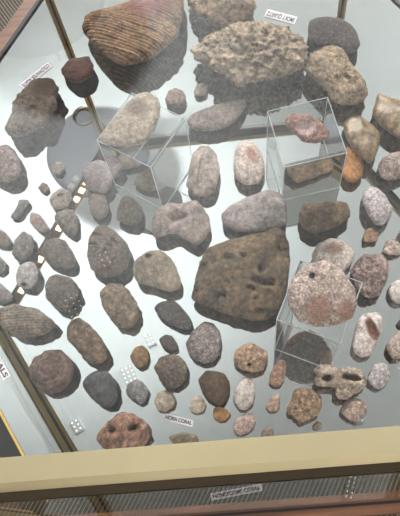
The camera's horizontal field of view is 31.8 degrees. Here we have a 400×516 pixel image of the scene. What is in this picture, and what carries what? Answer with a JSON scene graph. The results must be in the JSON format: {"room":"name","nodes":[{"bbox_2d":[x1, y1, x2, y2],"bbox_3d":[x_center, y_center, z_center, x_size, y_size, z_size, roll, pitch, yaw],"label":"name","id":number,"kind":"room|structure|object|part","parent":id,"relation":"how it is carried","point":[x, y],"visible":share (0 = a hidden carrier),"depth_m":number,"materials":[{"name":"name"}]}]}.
{"room":"museum","nodes":[
{"label":"museum","id":0,"kind":"room"},
{"bbox_2d":[0,0,399,515],"bbox_3d":[0.024,-0.593,1.915,6.400,0.050,7.000,-5,68,3],"label":"floor","id":1,"kind":"structure","parent":0,"point":[8,8],"depth_m":1.98,"materials":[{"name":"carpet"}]},
{"bbox_2d":[0,0,399,515],"bbox_3d":[0.033,0.001,0.987,0.843,1.221,0.708,-5,68,3],"label":"display case","id":2,"kind":"object","parent":1,"relation":"on","point":[53,463],"visible":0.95,"depth_m":0.77,"materials":[{"name":"glass"}]},
{"bbox_2d":[0,257,5,273],"bbox_3d":[-0.227,0.008,0.797,0.015,0.008,0.023,-5,68,3],"label":"rock","id":3,"kind":"object","parent":2,"relation":"on","point":[2,262],"visible":1,"depth_m":0.79,"materials":[{"name":"stone"}]},
{"bbox_2d":[0,230,10,246],"bbox_3d":[-0.228,-0.022,0.808,0.025,0.010,0.017,37,76,17],"label":"fossil","id":4,"kind":"object","parent":2,"relation":"on","point":[5,241],"visible":1,"depth_m":0.80,"materials":[{"name":"stone"}]},
{"bbox_2d":[0,357,10,379],"bbox_3d":[-0.218,0.112,0.759,0.009,0.001,0.044,-32,69,-8],"label":"name card","id":5,"kind":"object","parent":2,"relation":"on","point":[4,373],"visible":1,"depth_m":0.75,"materials":[{"name":"white paper"}]},
{"bbox_2d":[0,284,12,303],"bbox_3d":[-0.219,0.039,0.783,0.022,0.010,0.025,-5,68,3],"label":"rock","id":6,"kind":"object","parent":2,"relation":"on","point":[6,296],"visible":1,"depth_m":0.78,"materials":[{"name":"stone"}]},
{"bbox_2d":[0,145,20,181],"bbox_3d":[-0.232,-0.113,0.839,0.039,0.021,0.056,-5,68,3],"label":"rock","id":7,"kind":"object","parent":2,"relation":"on","point":[10,167],"visible":1,"depth_m":0.83,"materials":[{"name":"stone"}]},
{"bbox_2d":[11,200,28,218],"bbox_3d":[-0.210,-0.057,0.822,0.015,0.008,0.028,19,71,12],"label":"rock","id":8,"kind":"object","parent":2,"relation":"on","point":[22,204],"visible":1,"depth_m":0.82,"materials":[{"name":"stone"}]},
{"bbox_2d":[12,231,33,259],"bbox_3d":[-0.202,-0.014,0.799,0.026,0.016,0.036,-5,68,3],"label":"fossil","id":9,"kind":"object","parent":2,"relation":"on","point":[23,246],"visible":1,"depth_m":0.79,"materials":[{"name":"stone"}]},
{"bbox_2d":[0,304,54,338],"bbox_3d":[-0.190,0.069,0.760,0.069,0.025,0.036,13,70,10],"label":"fossil","id":10,"kind":"object","parent":2,"relation":"on","point":[21,321],"visible":1,"depth_m":0.75,"materials":[{"name":"stone"}]},
{"bbox_2d":[16,262,38,288],"bbox_3d":[-0.193,0.019,0.784,0.028,0.018,0.035,-5,68,3],"label":"coral","id":11,"kind":"object","parent":2,"relation":"on","point":[27,273],"visible":1,"depth_m":0.78,"materials":[{"name":"stone"}]},
{"bbox_2d":[5,78,58,136],"bbox_3d":[-0.204,-0.183,0.859,0.059,0.034,0.094,9,69,8],"label":"rock","id":12,"kind":"object","parent":2,"relation":"on","point":[33,107],"visible":1,"depth_m":0.84,"materials":[{"name":"stone"}]},
{"bbox_2d":[20,62,52,88],"bbox_3d":[-0.209,-0.233,0.897,0.048,0.001,0.010,-43,71,-12],"label":"name card","id":13,"kind":"object","parent":2,"relation":"on","point":[47,66],"visible":0.98,"depth_m":0.90,"materials":[{"name":"white paper"}]},
{"bbox_2d":[30,212,47,232],"bbox_3d":[-0.187,-0.041,0.812,0.015,0.010,0.034,-39,70,-10],"label":"fossil","id":14,"kind":"object","parent":2,"relation":"on","point":[36,220],"visible":1,"depth_m":0.81,"materials":[{"name":"stone"}]},
{"bbox_2d":[38,182,48,192],"bbox_3d":[-0.184,-0.083,0.831,0.014,0.006,0.011,30,74,16],"label":"rock","id":15,"kind":"object","parent":2,"relation":"on","point":[43,187],"visible":1,"depth_m":0.83,"materials":[{"name":"stone"}]},
{"bbox_2d":[29,349,73,394],"bbox_3d":[-0.156,0.119,0.736,0.050,0.026,0.048,-5,68,3],"label":"fossil","id":16,"kind":"object","parent":2,"relation":"on","point":[51,371],"visible":1,"depth_m":0.73,"materials":[{"name":"stone"}]},
{"bbox_2d":[41,238,74,268],"bbox_3d":[-0.160,-0.004,0.790,0.031,0.019,0.048,-30,69,-7],"label":"fossil","id":17,"kind":"object","parent":2,"relation":"on","point":[56,251],"visible":1,"depth_m":0.78,"materials":[{"name":"stone"}]},
{"bbox_2d":[52,162,63,174],"bbox_3d":[-0.170,-0.107,0.839,0.015,0.008,0.019,-5,68,3],"label":"fossil","id":18,"kind":"object","parent":2,"relation":"on","point":[58,167],"visible":1,"depth_m":0.83,"materials":[{"name":"stone"}]},
{"bbox_2d":[49,189,71,208],"bbox_3d":[-0.163,-0.069,0.819,0.027,0.015,0.029,-5,68,3],"label":"coral","id":19,"kind":"object","parent":2,"relation":"on","point":[61,198],"visible":1,"depth_m":0.81,"materials":[{"name":"stone"}]},
{"bbox_2d":[45,274,78,311],"bbox_3d":[-0.152,0.038,0.770,0.039,0.024,0.046,-5,68,3],"label":"fossil","id":20,"kind":"object","parent":2,"relation":"on","point":[62,292],"visible":1,"depth_m":0.76,"materials":[{"name":"stone"}]},
{"bbox_2d":[55,208,77,236],"bbox_3d":[-0.154,-0.041,0.807,0.028,0.015,0.038,-5,68,3],"label":"fossil","id":21,"kind":"object","parent":2,"relation":"on","point":[67,219],"visible":1,"depth_m":0.80,"materials":[{"name":"stone"}]},
{"bbox_2d":[61,56,93,82],"bbox_3d":[-0.153,-0.236,0.882,0.041,0.021,0.045,-22,68,-4],"label":"wood","id":22,"kind":"object","parent":2,"relation":"on","point":[75,70],"visible":1,"depth_m":0.87,"materials":[{"name":"stone"}]},
{"bbox_2d":[67,318,106,364],"bbox_3d":[-0.120,0.089,0.746,0.029,0.026,0.062,-40,70,-11],"label":"wood","id":23,"kind":"object","parent":2,"relation":"on","point":[80,334],"visible":1,"depth_m":0.73,"materials":[{"name":"stone"}]},
{"bbox_2d":[81,160,111,193],"bbox_3d":[-0.121,-0.095,0.823,0.037,0.020,0.048,-5,68,3],"label":"rock","id":24,"kind":"object","parent":2,"relation":"on","point":[96,176],"visible":0.91,"depth_m":0.81,"materials":[{"name":"stone"}]},
{"bbox_2d":[88,193,108,219],"bbox_3d":[-0.117,-0.060,0.812,0.022,0.014,0.038,-17,68,-2],"label":"rock","id":25,"kind":"object","parent":2,"relation":"on","point":[99,208],"visible":1,"depth_m":0.81,"materials":[{"name":"stone"}]},
{"bbox_2d":[83,370,117,406],"bbox_3d":[-0.101,0.135,0.727,0.031,0.022,0.044,-37,70,-10],"label":"rock","id":26,"kind":"object","parent":2,"relation":"on","point":[100,385],"visible":1,"depth_m":0.72,"materials":[{"name":"stone"}]},
{"bbox_2d":[87,225,130,276],"bbox_3d":[-0.102,-0.009,0.783,0.050,0.027,0.066,-5,68,3],"label":"coral","id":27,"kind":"object","parent":2,"relation":"on","point":[108,253],"visible":1,"depth_m":0.77,"materials":[{"name":"stone"}]},
{"bbox_2d":[100,283,140,328],"bbox_3d":[-0.086,0.051,0.759,0.034,0.024,0.058,-32,69,-8],"label":"coral","id":28,"kind":"object","parent":2,"relation":"on","point":[117,301],"visible":1,"depth_m":0.75,"materials":[{"name":"stone"}]},
{"bbox_2d":[96,412,149,448],"bbox_3d":[-0.078,0.175,0.708,0.055,0.024,0.041,-5,68,3],"label":"coral","id":29,"kind":"object","parent":2,"relation":"on","point":[124,430],"visible":0.85,"depth_m":0.70,"materials":[{"name":"stone"}]},
{"bbox_2d":[116,195,142,225],"bbox_3d":[-0.081,-0.054,0.804,0.030,0.019,0.042,-5,68,3],"label":"wood","id":30,"kind":"object","parent":2,"relation":"on","point":[129,211],"visible":1,"depth_m":0.79,"materials":[{"name":"stone"}]},
{"bbox_2d":[82,0,183,65],"bbox_3d":[-0.084,-0.290,0.886,0.133,0.044,0.124,-5,68,3],"label":"rock","id":31,"kind":"object","parent":2,"relation":"on","point":[132,32],"visible":1,"depth_m":0.86,"materials":[{"name":"stone"}]},
{"bbox_2d":[126,379,148,403],"bbox_3d":[-0.065,0.138,0.728,0.026,0.014,0.021,26,73,14],"label":"rock","id":32,"kind":"object","parent":2,"relation":"on","point":[137,391],"visible":1,"depth_m":0.72,"materials":[{"name":"stone"}]},
{"bbox_2d":[130,345,148,367],"bbox_3d":[-0.064,0.104,0.741,0.020,0.013,0.025,-5,68,3],"label":"rock","id":33,"kind":"object","parent":2,"relation":"on","point":[139,356],"visible":1,"depth_m":0.74,"materials":[{"name":"stone"}]},
{"bbox_2d":[97,93,191,206],"bbox_3d":[-0.058,-0.117,0.783,0.069,0.099,0.068,28,73,15],"label":"acrylic riser","id":34,"kind":"object","parent":2,"relation":"on","point":[128,173],"visible":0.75,"depth_m":0.77,"materials":[{"name":"clear plastic"}]},
{"bbox_3d":[-0.075,-0.090,0.774,0.055,0.098,0.039,-5,68,3],"label":"panel","id":35,"kind":"part","parent":34,"relation":"part of","materials":[{"name":"clear plastic"}]},
{"bbox_2d":[100,92,160,147],"bbox_3d":[-0.067,-0.141,0.730,0.049,0.020,0.076,29,73,15],"label":"coral","id":36,"kind":"object","parent":34,"relation":"on","point":[135,123],"visible":1,"depth_m":0.72,"materials":[{"name":"stone"}]},
{"bbox_2d":[133,250,180,291],"bbox_3d":[-0.048,0.014,0.770,0.053,0.024,0.052,-5,68,3],"label":"rock","id":37,"kind":"object","parent":2,"relation":"on","point":[155,268],"visible":1,"depth_m":0.76,"materials":[{"name":"stone"}]},
{"bbox_2d":[154,390,175,411],"bbox_3d":[-0.036,0.147,0.722,0.022,0.013,0.022,-5,68,3],"label":"coral","id":38,"kind":"object","parent":2,"relation":"on","point":[164,400],"visible":1,"depth_m":0.72,"materials":[{"name":"stone"}]},
{"bbox_2d":[159,335,177,352],"bbox_3d":[-0.033,0.091,0.746,0.015,0.009,0.023,-32,69,-8],"label":"rock","id":39,"kind":"object","parent":2,"relation":"on","point":[168,342],"visible":1,"depth_m":0.74,"materials":[{"name":"stone"}]},
{"bbox_2d":[154,354,187,388],"bbox_3d":[-0.029,0.117,0.728,0.033,0.022,0.036,-30,69,-7],"label":"coral","id":40,"kind":"object","parent":2,"relation":"on","point":[171,370],"visible":1,"depth_m":0.72,"materials":[{"name":"stone"}]},
{"bbox_2d":[155,300,192,329],"bbox_3d":[-0.027,0.061,0.754,0.046,0.016,0.024,37,76,17],"label":"rock","id":41,"kind":"object","parent":2,"relation":"on","point":[170,311],"visible":1,"depth_m":0.75,"materials":[{"name":"stone"}]},
{"bbox_2d":[165,88,185,107],"bbox_3d":[-0.030,-0.197,0.860,0.026,0.013,0.031,-5,68,3],"label":"rock","id":42,"kind":"object","parent":2,"relation":"on","point":[175,97],"visible":1,"depth_m":0.85,"materials":[{"name":"stone"}]},
{"bbox_2d":[164,413,193,426],"bbox_3d":[-0.022,0.166,0.720,0.030,0.001,0.007,12,70,9],"label":"name card","id":43,"kind":"object","parent":2,"relation":"on","point":[168,417],"visible":1,"depth_m":0.72,"materials":[{"name":"white paper"}]},
{"bbox_2d":[152,200,210,245],"bbox_3d":[-0.021,-0.039,0.788,0.066,0.026,0.059,-5,68,3],"label":"rock","id":44,"kind":"object","parent":2,"relation":"on","point":[189,220],"visible":1,"depth_m":0.78,"materials":[{"name":"stone"}]},
{"bbox_2d":[169,432,197,443],"bbox_3d":[-0.017,0.182,0.706,0.029,0.012,0.014,-5,68,3],"label":"coral","id":45,"kind":"object","parent":2,"relation":"on","point":[184,437],"visible":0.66,"depth_m":0.70,"materials":[{"name":"stone"}]},
{"bbox_2d":[189,395,205,413],"bbox_3d":[-0.003,0.150,0.719,0.018,0.010,0.019,-5,68,3],"label":"coral","id":46,"kind":"object","parent":2,"relation":"on","point":[197,404],"visible":1,"depth_m":0.71,"materials":[{"name":"stone"}]},
{"bbox_3d":[0.006,0.086,0.301,0.419,0.012,0.014,-5,68,3],"label":"rim rail","id":47,"kind":"part","parent":2,"relation":"part of","materials":[{"name":"beige wood"}]},
{"bbox_3d":[0.023,0.167,0.493,0.393,0.405,0.009,-5,68,3],"label":"glass pane","id":48,"kind":"part","parent":2,"relation":"part of","materials":[{"name":"clear glass"}]},
{"bbox_2d":[194,82,207,96],"bbox_3d":[0.001,-0.207,0.864,0.017,0.009,0.022,-5,68,3],"label":"fossil","id":49,"kind":"object","parent":2,"relation":"on","point":[201,88],"visible":1,"depth_m":0.86,"materials":[{"name":"stone"}]},
{"bbox_2d":[186,145,219,196],"bbox_3d":[0.005,-0.102,0.813,0.037,0.023,0.069,6,69,8],"label":"rock","id":50,"kind":"object","parent":2,"relation":"on","point":[203,176],"visible":1,"depth_m":0.80,"materials":[{"name":"stone"}]},
{"bbox_2d":[186,322,221,363],"bbox_3d":[0.004,0.089,0.738,0.038,0.019,0.046,-5,68,3],"label":"rock","id":51,"kind":"object","parent":2,"relation":"on","point":[203,344],"visible":1,"depth_m":0.73,"materials":[{"name":"stone"}]},
{"bbox_2d":[198,370,229,405],"bbox_3d":[0.015,0.133,0.720,0.032,0.018,0.038,-5,68,3],"label":"rock","id":52,"kind":"object","parent":2,"relation":"on","point":[214,385],"visible":1,"depth_m":0.71,"materials":[{"name":"stone"}]},
{"bbox_2d":[187,99,245,131],"bbox_3d":[0.022,-0.169,0.840,0.075,0.021,0.040,-20,68,-3],"label":"rock","id":53,"kind":"object","parent":2,"relation":"on","point":[219,116],"visible":1,"depth_m":0.83,"materials":[{"name":"stone"}]},
{"bbox_2d":[187,0,256,28],"bbox_3d":[0.027,-0.320,0.888,0.088,0.044,0.086,-5,68,3],"label":"coral","id":54,"kind":"object","parent":2,"relation":"on","point":[219,13],"visible":0.98,"depth_m":0.87,"materials":[{"name":"stone"}]},
{"bbox_2d":[213,407,230,421],"bbox_3d":[0.022,0.158,0.714,0.018,0.009,0.015,-5,68,3],"label":"agate","id":55,"kind":"object","parent":2,"relation":"on","point":[220,414],"visible":1,"depth_m":0.71,"materials":[{"name":"stone"}]},
{"bbox_2d":[191,228,289,320],"bbox_3d":[0.047,0.012,0.756,0.097,0.036,0.111,12,70,10],"label":"rock","id":56,"kind":"object","parent":2,"relation":"on","point":[245,277],"visible":1,"depth_m":0.74,"materials":[{"name":"stone"}]},
{"bbox_2d":[233,377,254,409],"bbox_3d":[0.045,0.138,0.716,0.023,0.017,0.034,-5,68,3],"label":"fossil","id":57,"kind":"object","parent":2,"relation":"on","point":[243,396],"visible":1,"depth_m":0.71,"materials":[{"name":"stone"}]},
{"bbox_2d":[233,414,255,435],"bbox_3d":[0.045,0.167,0.707,0.025,0.012,0.018,-20,68,-3],"label":"fossil","id":58,"kind":"object","parent":2,"relation":"on","point":[245,423],"visible":1,"depth_m":0.70,"materials":[{"name":"stone"}]},
{"bbox_2d":[233,140,264,184],"bbox_3d":[0.056,-0.111,0.813,0.036,0.022,0.062,-5,68,3],"label":"rock","id":59,"kind":"object","parent":2,"relation":"on","point":[249,166],"visible":1,"depth_m":0.80,"materials":[{"name":"stone"}]},
{"bbox_2d":[190,20,308,86],"bbox_3d":[0.059,-0.249,0.852,0.142,0.053,0.103,-5,68,3],"label":"rock","id":60,"kind":"object","parent":2,"relation":"on","point":[247,52],"visible":1,"depth_m":0.83,"materials":[{"name":"stone"}]},
{"bbox_2d":[234,343,267,371],"bbox_3d":[0.052,0.103,0.727,0.036,0.022,0.032,-5,68,3],"label":"coral","id":61,"kind":"object","parent":2,"relation":"on","point":[251,357],"visible":1,"depth_m":0.72,"materials":[{"name":"stone"}]},
{"bbox_2d":[221,190,286,232],"bbox_3d":[0.060,-0.052,0.786,0.074,0.026,0.054,-5,68,3],"label":"rock","id":62,"kind":"object","parent":2,"relation":"on","point":[266,210],"visible":1,"depth_m":0.77,"materials":[{"name":"stone"}]},
{"bbox_2d":[261,427,273,436],"bbox_3d":[0.068,0.174,0.705,0.013,0.007,0.009,-5,68,3],"label":"rock","id":63,"kind":"object","parent":2,"relation":"on","point":[268,431],"visible":0.91,"depth_m":0.70,"materials":[{"name":"stone"}]},
{"bbox_2d":[266,393,279,411],"bbox_3d":[0.074,0.147,0.714,0.016,0.010,0.018,-5,68,3],"label":"fossil","id":64,"kind":"object","parent":2,"relation":"on","point":[273,404],"visible":1,"depth_m":0.71,"materials":[{"name":"stone"}]},
{"bbox_2d":[269,360,285,386],"bbox_3d":[0.080,0.118,0.723,0.015,0.012,0.030,13,70,10],"label":"rock","id":65,"kind":"object","parent":2,"relation":"on","point":[277,375],"visible":1,"depth_m":0.72,"materials":[{"name":"stone"}]},
{"bbox_2d":[264,9,297,23],"bbox_3d":[0.104,-0.309,0.900,0.041,0.001,0.012,19,71,12],"label":"name card","id":66,"kind":"object","parent":2,"relation":"on","point":[272,14],"visible":1,"depth_m":0.90,"materials":[{"name":"white paper"}]},
{"bbox_2d":[287,387,321,422],"bbox_3d":[0.105,0.147,0.704,0.033,0.023,0.036,18,71,12],"label":"rock","id":67,"kind":"object","parent":2,"relation":"on","point":[305,404],"visible":1,"depth_m":0.70,"materials":[{"name":"stone"}]},
{"bbox_2d":[267,97,346,199],"bbox_3d":[0.116,-0.120,0.780,0.068,0.078,0.072,-13,68,0],"label":"acrylic riser","id":68,"kind":"object","parent":2,"relation":"on","point":[311,176],"visible":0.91,"depth_m":0.76,"materials":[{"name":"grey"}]},
{"bbox_2d":[285,113,328,143],"bbox_3d":[0.112,-0.137,0.737,0.032,0.015,0.049,-37,70,-10],"label":"geode","id":69,"kind":"object","parent":68,"relation":"on","point":[308,129],"visible":1,"depth_m":0.73,"materials":[{"name":"stone"}]},
{"bbox_3d":[0.123,-0.088,0.767,0.066,0.077,0.010,-5,68,3],"label":"panel","id":70,"kind":"part","parent":68,"relation":"part of","materials":[{"name":"clear plastic"}]},
{"bbox_3d":[0.148,-0.127,0.781,0.010,0.077,0.070,-5,68,3],"label":"panel","id":71,"kind":"part","parent":68,"relation":"part of","materials":[{"name":"clear plastic"}]},
{"bbox_2d":[313,421,321,429],"bbox_3d":[0.117,0.168,0.704,0.009,0.006,0.009,-5,68,3],"label":"rock","id":72,"kind":"object","parent":2,"relation":"on","point":[317,425],"visible":1,"depth_m":0.70,"materials":[{"name":"stone"}]},
{"bbox_2d":[274,260,362,365],"bbox_3d":[0.114,0.059,0.693,0.062,0.106,0.063,20,71,12],"label":"acrylic riser","id":73,"kind":"object","parent":2,"relation":"on","point":[281,319],"visible":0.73,"depth_m":0.68,"materials":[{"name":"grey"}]},
{"bbox_3d":[0.086,0.049,0.700,0.028,0.105,0.055,-5,68,3],"label":"panel","id":74,"kind":"part","parent":73,"relation":"part of","materials":[{"name":"clear plastic"}]},
{"bbox_2d":[287,260,356,326],"bbox_3d":[0.109,0.034,0.633,0.062,0.024,0.064,-27,68,-6],"label":"rock","id":75,"kind":"object","parent":73,"relation":"on","point":[320,294],"visible":1,"depth_m":0.62,"materials":[{"name":"stone"}]},
{"bbox_2d":[299,201,349,233],"bbox_3d":[0.138,-0.045,0.777,0.057,0.025,0.042,-5,68,3],"label":"wood","id":76,"kind":"object","parent":2,"relation":"on","point":[314,218],"visible":1,"depth_m":0.77,"materials":[{"name":"stone"}]},
{"bbox_2d":[312,238,354,270],"bbox_3d":[0.144,-0.002,0.759,0.047,0.025,0.045,-5,68,3],"label":"coral","id":77,"kind":"object","parent":2,"relation":"on","point":[338,252],"visible":0.77,"depth_m":0.75,"materials":[{"name":"stone"}]},
{"bbox_2d":[308,17,359,53],"bbox_3d":[0.164,-0.275,0.866,0.061,0.029,0.069,-5,68,3],"label":"geode","id":78,"kind":"object","parent":2,"relation":"on","point":[322,31],"visible":0.94,"depth_m":0.85,"materials":[{"name":"stone"}]},
{"bbox_2d":[304,45,367,105],"bbox_3d":[0.162,-0.218,0.838,0.060,0.038,0.099,-25,68,-5],"label":"crystal","id":79,"kind":"object","parent":2,"relation":"on","point":[330,66],"visible":1,"depth_m":0.82,"materials":[{"name":"stone"}]},
{"bbox_2d":[314,364,366,399],"bbox_3d":[0.141,0.124,0.708,0.052,0.026,0.039,-5,68,3],"label":"coral","id":80,"kind":"object","parent":2,"relation":"on","point":[349,381],"visible":1,"depth_m":0.70,"materials":[{"name":"stone"}]},
{"bbox_2d":[342,146,363,182],"bbox_3d":[0.174,-0.107,0.804,0.028,0.016,0.050,-5,68,3],"label":"agate","id":81,"kind":"object","parent":2,"relation":"on","point":[354,164],"visible":0.7,"depth_m":0.80,"materials":[{"name":"stone"}]},
{"bbox_2d":[341,398,367,421],"bbox_3d":[0.154,0.151,0.702,0.025,0.016,0.024,18,71,12],"label":"rock","id":82,"kind":"object","parent":2,"relation":"on","point":[354,409],"visible":1,"depth_m":0.69,"materials":[{"name":"stone"}]},
{"bbox_2d":[344,115,379,162],"bbox_3d":[0.188,-0.138,0.809,0.041,0.027,0.069,-5,68,3],"label":"agate","id":83,"kind":"object","parent":2,"relation":"on","point":[362,136],"visible":1,"depth_m":0.80,"materials":[{"name":"stone"}]},
{"bbox_2d":[353,312,382,356],"bbox_3d":[0.174,0.079,0.727,0.026,0.019,0.052,15,70,11],"label":"rock","id":84,"kind":"object","parent":2,"relation":"on","point":[368,331],"visible":1,"depth_m":0.72,"materials":[{"name":"stone"}]},
{"bbox_2d":[350,253,388,297],"bbox_3d":[0.182,0.018,0.747,0.044,0.027,0.052,-5,68,3],"label":"rock","id":85,"kind":"object","parent":2,"relation":"on","point":[372,270],"visible":0.98,"depth_m":0.74,"materials":[{"name":"stone"}]},
{"bbox_2d":[363,228,378,242],"bbox_3d":[0.188,-0.025,0.773,0.018,0.010,0.018,-5,68,3],"label":"fossil","id":86,"kind":"object","parent":2,"relation":"on","point":[370,235],"visible":1,"depth_m":0.77,"materials":[{"name":"stone"}]},
{"bbox_2d":[362,187,392,224],"bbox_3d":[0.196,-0.059,0.777,0.032,0.026,0.050,-20,68,-3],"label":"coral","id":87,"kind":"object","parent":2,"relation":"on","point":[377,206],"visible":1,"depth_m":0.77,"materials":[{"name":"stone"}]},
{"bbox_2d":[368,363,389,388],"bbox_3d":[0.182,0.119,0.712,0.021,0.015,0.028,27,73,15],"label":"rock","id":88,"kind":"object","parent":2,"relation":"on","point":[379,376],"visible":1,"depth_m":0.71,"materials":[{"name":"stone"}]},
{"bbox_2d":[373,93,399,138],"bbox_3d":[0.224,-0.166,0.818,0.045,0.026,0.069,-5,68,3],"label":"agate","id":89,"kind":"object","parent":2,"relation":"on","point":[386,110],"visible":1,"depth_m":0.81,"materials":[{"name":"stone"}]},
{"bbox_2d":[378,151,399,180],"bbox_3d":[0.221,-0.105,0.797,0.039,0.019,0.039,-5,68,3],"label":"coral","id":90,"kind":"object","parent":2,"relation":"on","point":[389,166],"visible":1,"depth_m":0.79,"materials":[{"name":"stone"}]},
{"bbox_2d":[383,239,399,254],"bbox_3d":[0.211,-0.011,0.765,0.022,0.011,0.021,25,72,14],"label":"fossil","id":91,"kind":"object","parent":2,"relation":"on","point":[391,247],"visible":1,"depth_m":0.76,"materials":[{"name":"stone"}]},
{"bbox_2d":[386,331,399,358],"bbox_3d":[0.205,0.090,0.722,0.031,0.017,0.022,-44,71,-12],"label":"rock","id":92,"kind":"object","parent":2,"relation":"on","point":[393,347],"visible":1,"depth_m":0.72,"materials":[{"name":"stone"}]},
{"bbox_2d":[388,280,399,302],"bbox_3d":[0.211,0.035,0.744,0.023,0.015,0.027,-5,68,3],"label":"fossil","id":93,"kind":"object","parent":2,"relation":"on","point":[394,288],"visible":1,"depth_m":0.74,"materials":[{"name":"stone"}]}
]}

